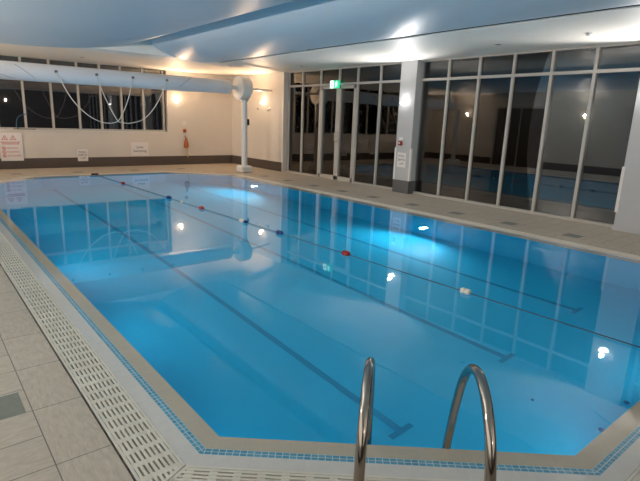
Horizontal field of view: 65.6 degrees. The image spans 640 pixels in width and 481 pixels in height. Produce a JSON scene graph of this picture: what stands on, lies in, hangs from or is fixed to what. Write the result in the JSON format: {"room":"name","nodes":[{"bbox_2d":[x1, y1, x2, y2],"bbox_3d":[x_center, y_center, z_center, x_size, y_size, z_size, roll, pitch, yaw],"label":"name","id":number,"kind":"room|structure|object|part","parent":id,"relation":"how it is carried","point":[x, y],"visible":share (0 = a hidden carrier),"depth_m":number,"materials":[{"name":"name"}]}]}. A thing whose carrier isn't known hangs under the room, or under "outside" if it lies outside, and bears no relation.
{"room":"indoor swimming pool","nodes":[
{"label":"indoor swimming pool","id":0,"kind":"room"},
{"bbox_2d":[0,70,231,158],"bbox_3d":[-7.091,-3.882,13.975,11.100,3.600,0.250,-9,17,-38],"label":"wall","id":1,"kind":"structure","parent":0,"point":[207,116],"depth_m":15.84,"materials":[{"name":"paint"}]},
{"bbox_2d":[0,133,23,160],"bbox_3d":[-8.214,-2.490,13.214,0.524,0.730,0.008,-9,17,-38],"label":"safety sign","id":2,"kind":"object","parent":1,"relation":"attached to","point":[11,146],"visible":1,"depth_m":13.21,"materials":[{"name":"white plastic"}]},
{"bbox_2d":[77,149,87,160],"bbox_3d":[-6.862,-2.469,14.358,0.280,0.340,0.008,-9,17,-38],"label":"sign","id":3,"kind":"object","parent":1,"relation":"attached to","point":[82,154],"visible":1,"depth_m":14.35,"materials":[{"name":"white plastic"}]},
{"bbox_2d":[0,56,168,132],"bbox_3d":[-7.408,-3.977,13.619,6.590,1.892,0.205,-9,17,-38],"label":"window","id":4,"kind":"structure","parent":1,"relation":"in","point":[26,128],"depth_m":14.38,"materials":[{"name":"silver metal"}]},
{"bbox_2d":[13,114,35,129],"bbox_3d":[-7.959,-3.197,13.326,0.521,0.421,0.093,-7,16,-34],"label":"net","id":5,"kind":"object","parent":4,"relation":"on","point":[22,114],"visible":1,"depth_m":13.26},
{"bbox_3d":[-7.410,-3.060,13.800,6.590,0.024,0.105,-9,17,-38],"label":"sill","id":6,"kind":"part","parent":4,"relation":"part of","materials":[{"name":"white"}]},
{"bbox_2d":[0,155,231,168],"bbox_3d":[-7.145,-2.231,14.202,10.500,0.280,0.014,-9,17,-38],"label":"baseboard","id":7,"kind":"structure","parent":1,"relation":"attached to","point":[28,163],"depth_m":14.93,"materials":[{"name":"tile"}]},
{"bbox_2d":[131,142,148,155],"bbox_3d":[-5.576,-2.833,15.365,0.540,0.410,0.008,-9,17,-38],"label":"sign","id":8,"kind":"object","parent":1,"relation":"attached to","point":[137,148],"visible":1,"depth_m":15.36,"materials":[{"name":"white plastic"}]},
{"bbox_2d":[184,137,188,156],"bbox_3d":[-4.371,-3.063,16.216,0.160,0.705,0.160,-4,15,-24],"label":"bag","id":9,"kind":"object","parent":1,"relation":"hanging from","point":[186,145],"visible":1,"depth_m":16.15,"materials":[{"name":"orange fabric"}]},
{"bbox_2d":[232,72,287,171],"bbox_3d":[-1.902,-4.191,16.057,0.400,3.600,3.060,-9,17,-38],"label":"wall","id":10,"kind":"structure","parent":0,"point":[264,129],"depth_m":15.62,"materials":[{"name":"paint"}]},
{"bbox_2d":[232,155,281,171],"bbox_3d":[-2.131,-2.556,16.327,0.014,0.280,3.006,-9,17,-38],"label":"baseboard","id":11,"kind":"structure","parent":10,"relation":"attached to","point":[259,163],"depth_m":16.07,"materials":[{"name":"tile"}]},
{"bbox_2d":[281,72,284,162],"bbox_3d":[-1.099,-3.660,14.851,0.042,2.630,0.055,-9,17,-38],"label":"trim","id":12,"kind":"structure","parent":10,"relation":"attached to","point":[283,99],"depth_m":14.82,"materials":[{"name":"white"}]},
{"bbox_2d":[286,63,401,189],"bbox_3d":[0.492,-3.071,13.247,0.110,2.910,4.607,-9,17,-38],"label":"window","id":13,"kind":"structure","parent":10,"relation":"in","point":[378,86],"depth_m":12.64,"materials":[{"name":"silver metal"}]},
{"bbox_2d":[330,80,339,87],"bbox_3d":[0.393,-4.095,13.016,0.053,0.190,0.330,-9,17,-38],"label":"exit sign","id":14,"kind":"object","parent":13,"relation":"attached to","point":[333,84],"visible":1,"depth_m":12.97,"materials":[{"name":"green plastic"}]},
{"bbox_2d":[318,85,356,182],"bbox_3d":[0.447,-2.860,13.303,0.162,2.470,1.410,-9,17,-38],"label":"door","id":15,"kind":"structure","parent":13,"relation":"attached to","point":[332,108],"depth_m":13.31,"materials":[{"name":"silver metal"}]},
{"bbox_3d":[0.260,-2.949,13.569,0.016,2.285,0.580,-9,17,-38],"label":"glass pane","id":16,"kind":"part","parent":15,"relation":"part of","materials":[{"name":"clear glass"}]},
{"bbox_3d":[0.705,-2.806,13.041,0.016,2.285,0.510,-9,17,-38],"label":"glass pane","id":17,"kind":"part","parent":15,"relation":"part of","materials":[{"name":"clear glass"}]},
{"bbox_2d":[0,163,639,480],"bbox_3d":[-1.404,-0.299,7.654,10.800,0.001,18.150,-9,17,-38],"label":"floor","id":18,"kind":"structure","parent":0,"point":[48,432],"depth_m":3.12,"materials":[{"name":"tile"}]},
{"bbox_2d":[0,60,271,172],"bbox_3d":[-4.706,-2.951,12.401,8.807,2.697,0.740,-9,17,-38],"label":"reel","id":19,"kind":"object","parent":18,"relation":"on","point":[242,86],"visible":1,"depth_m":12.03,"materials":[{"name":"plastic"}]},
{"bbox_3d":[-2.195,-3.072,14.418,0.170,1.930,0.170,-9,17,-38],"label":"stand post","id":20,"kind":"part","parent":19,"relation":"part of","materials":[{"name":"white metal"}]},
{"bbox_2d":[0,171,639,479],"bbox_3d":[-1.514,-0.346,8.114,6.639,0.129,13.454,-9,17,-38],"label":"channel","id":21,"kind":"object","parent":18,"relation":"in","point":[173,171],"visible":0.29,"depth_m":3.68,"materials":[{"name":"black"}]},
{"bbox_2d":[0,176,31,181],"bbox_3d":[-7.145,-1.309,11.023,0.210,0.024,2.128,4,14,8],"label":"grate","id":22,"kind":"object","parent":21,"relation":"on","point":[25,176],"visible":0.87,"depth_m":11.52,"materials":[{"name":"plastic"}]},
{"bbox_2d":[0,231,184,480],"bbox_3d":[-3.987,-0.009,6.106,0.210,0.024,10.609,-9,17,-38],"label":"grate","id":23,"kind":"object","parent":21,"relation":"on","point":[145,453],"visible":0.95,"depth_m":2.90,"materials":[{"name":"plastic"}]},
{"bbox_2d":[32,171,164,176],"bbox_3d":[-5.686,-1.742,13.047,3.416,0.024,0.210,-9,17,-38],"label":"grate","id":24,"kind":"object","parent":21,"relation":"on","point":[155,171],"visible":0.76,"depth_m":12.91,"materials":[{"name":"plastic"}]},
{"bbox_2d":[165,171,236,174],"bbox_3d":[-3.365,-1.898,14.052,2.129,0.024,0.210,3,14,2],"label":"grate","id":25,"kind":"object","parent":21,"relation":"on","point":[165,171],"visible":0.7,"depth_m":14.01,"materials":[{"name":"plastic"}]},
{"bbox_2d":[169,465,465,480],"bbox_3d":[0.347,1.104,2.145,2.119,0.024,0.210,2,14,1],"label":"grate","id":26,"kind":"object","parent":21,"relation":"on","point":[189,472],"visible":0.95,"depth_m":2.23,"materials":[{"name":"plastic"}]},
{"bbox_2d":[237,174,639,258],"bbox_3d":[0.974,-0.782,10.082,0.210,0.024,10.609,-9,17,-38],"label":"grate","id":27,"kind":"object","parent":21,"relation":"on","point":[294,186],"visible":0.85,"depth_m":8.19,"materials":[{"name":"plastic"}]},
{"bbox_2d":[626,466,639,480],"bbox_3d":[2.661,0.947,3.155,3.409,0.024,0.210,-9,17,-38],"label":"grate","id":28,"kind":"object","parent":21,"relation":"on","point":[635,476],"visible":1,"depth_m":2.30,"materials":[{"name":"plastic"}]},
{"bbox_2d":[392,60,424,193],"bbox_3d":[2.053,-2.551,11.324,0.385,2.910,0.499,-9,17,-38],"label":"pillar","id":29,"kind":"structure","parent":18,"relation":"on","point":[412,71],"depth_m":11.16,"materials":[{"name":"paint"}]},
{"bbox_2d":[397,152,405,167],"bbox_3d":[1.867,-1.850,11.399,0.008,0.330,0.250,-9,17,-38],"label":"sign","id":30,"kind":"object","parent":29,"relation":"attached to","point":[401,157],"visible":1,"depth_m":11.39,"materials":[{"name":"white plastic"}]},
{"bbox_2d":[400,98,406,105],"bbox_3d":[1.856,-3.089,11.069,0.136,0.160,0.160,-9,17,-38],"label":"wall light","id":31,"kind":"object","parent":29,"relation":"attached to","point":[404,103],"visible":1,"depth_m":11.06,"materials":[{"name":"white"}]},
{"bbox_2d":[353,356,496,480],"bbox_3d":[0.380,1.274,2.211,0.575,1.617,0.805,3,14,4],"label":"pool ladder","id":32,"kind":"object","parent":18,"relation":"attached to","point":[365,417],"visible":0.91,"depth_m":1.84,"materials":[{"name":"silver metal"}]},
{"bbox_3d":[0.178,1.263,2.230,0.041,1.617,0.746,4,14,9],"label":"grab rail","id":33,"kind":"part","parent":32,"relation":"part of","materials":[{"name":"silver metal"}]},
{"bbox_3d":[0.605,1.286,2.200,0.041,1.617,0.746,3,14,3],"label":"grab rail","id":34,"kind":"part","parent":32,"relation":"part of","materials":[{"name":"silver metal"}]},
{"bbox_2d":[413,42,639,227],"bbox_3d":[3.602,-2.069,9.560,0.110,2.910,4.450,-9,17,-38],"label":"window","id":35,"kind":"structure","parent":18,"relation":"on","point":[478,112],"depth_m":9.85,"materials":[{"name":"silver metal"}]},
{"bbox_2d":[612,80,639,234],"bbox_3d":[5.151,-1.553,7.652,0.385,2.910,0.624,-9,17,-38],"label":"pillar","id":36,"kind":"structure","parent":18,"relation":"on","point":[627,207],"depth_m":7.81,"materials":[{"name":"paint"}]},
{"bbox_2d":[0,5,639,75],"bbox_3d":[-1.355,-3.514,6.888,11.100,0.790,18.250,-9,17,-38],"label":"ceiling","id":37,"kind":"structure","parent":0,"point":[618,25],"depth_m":9.47,"materials":[{"name":"white paint"}]},
{"bbox_2d":[0,0,293,47],"bbox_3d":[-1.854,-2.629,4.139,6.200,0.530,14.385,-9,17,-38],"label":"ceiling","id":38,"kind":"structure","parent":37,"relation":"attached to","point":[45,23],"depth_m":7.03,"materials":[{"name":"blue"}]},
{"bbox_2d":[148,0,639,61],"bbox_3d":[1.524,-3.182,6.839,2.500,0.465,14.385,-9,17,-38],"label":"ceiling","id":39,"kind":"structure","parent":37,"relation":"attached to","point":[296,25],"depth_m":7.30,"materials":[{"name":"blue"}]},
{"bbox_3d":[-1.542,0.419,8.298,5.742,1.694,12.557,-9,17,-38],"label":"basin","id":40,"kind":"object","parent":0,"visible":0},
{"bbox_2d":[0,173,639,455],"bbox_3d":[-1.512,-0.403,8.100,5.741,0.001,12.556,-9,17,-38],"label":"pool water","id":41,"kind":"object","parent":40,"relation":"in","point":[263,333],"visible":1,"depth_m":4.28,"materials":[{"name":"teal liquid"}]},
{"bbox_2d":[91,173,639,347],"bbox_3d":[-1.630,-0.419,8.085,0.177,0.076,12.778,-9,18,-40],"label":"lane rope","id":42,"kind":"object","parent":41,"relation":"on","point":[344,252],"visible":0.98,"depth_m":5.40,"materials":[{"name":"blue"}]},
{"bbox_2d":[0,172,639,480],"bbox_3d":[-1.512,-0.404,8.100,6.189,0.001,13.004,-9,17,-38],"label":"pool edge","id":43,"kind":"structure","parent":40,"relation":"on","point":[613,455],"depth_m":2.46,"materials":[{"name":"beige tile"}]}
]}

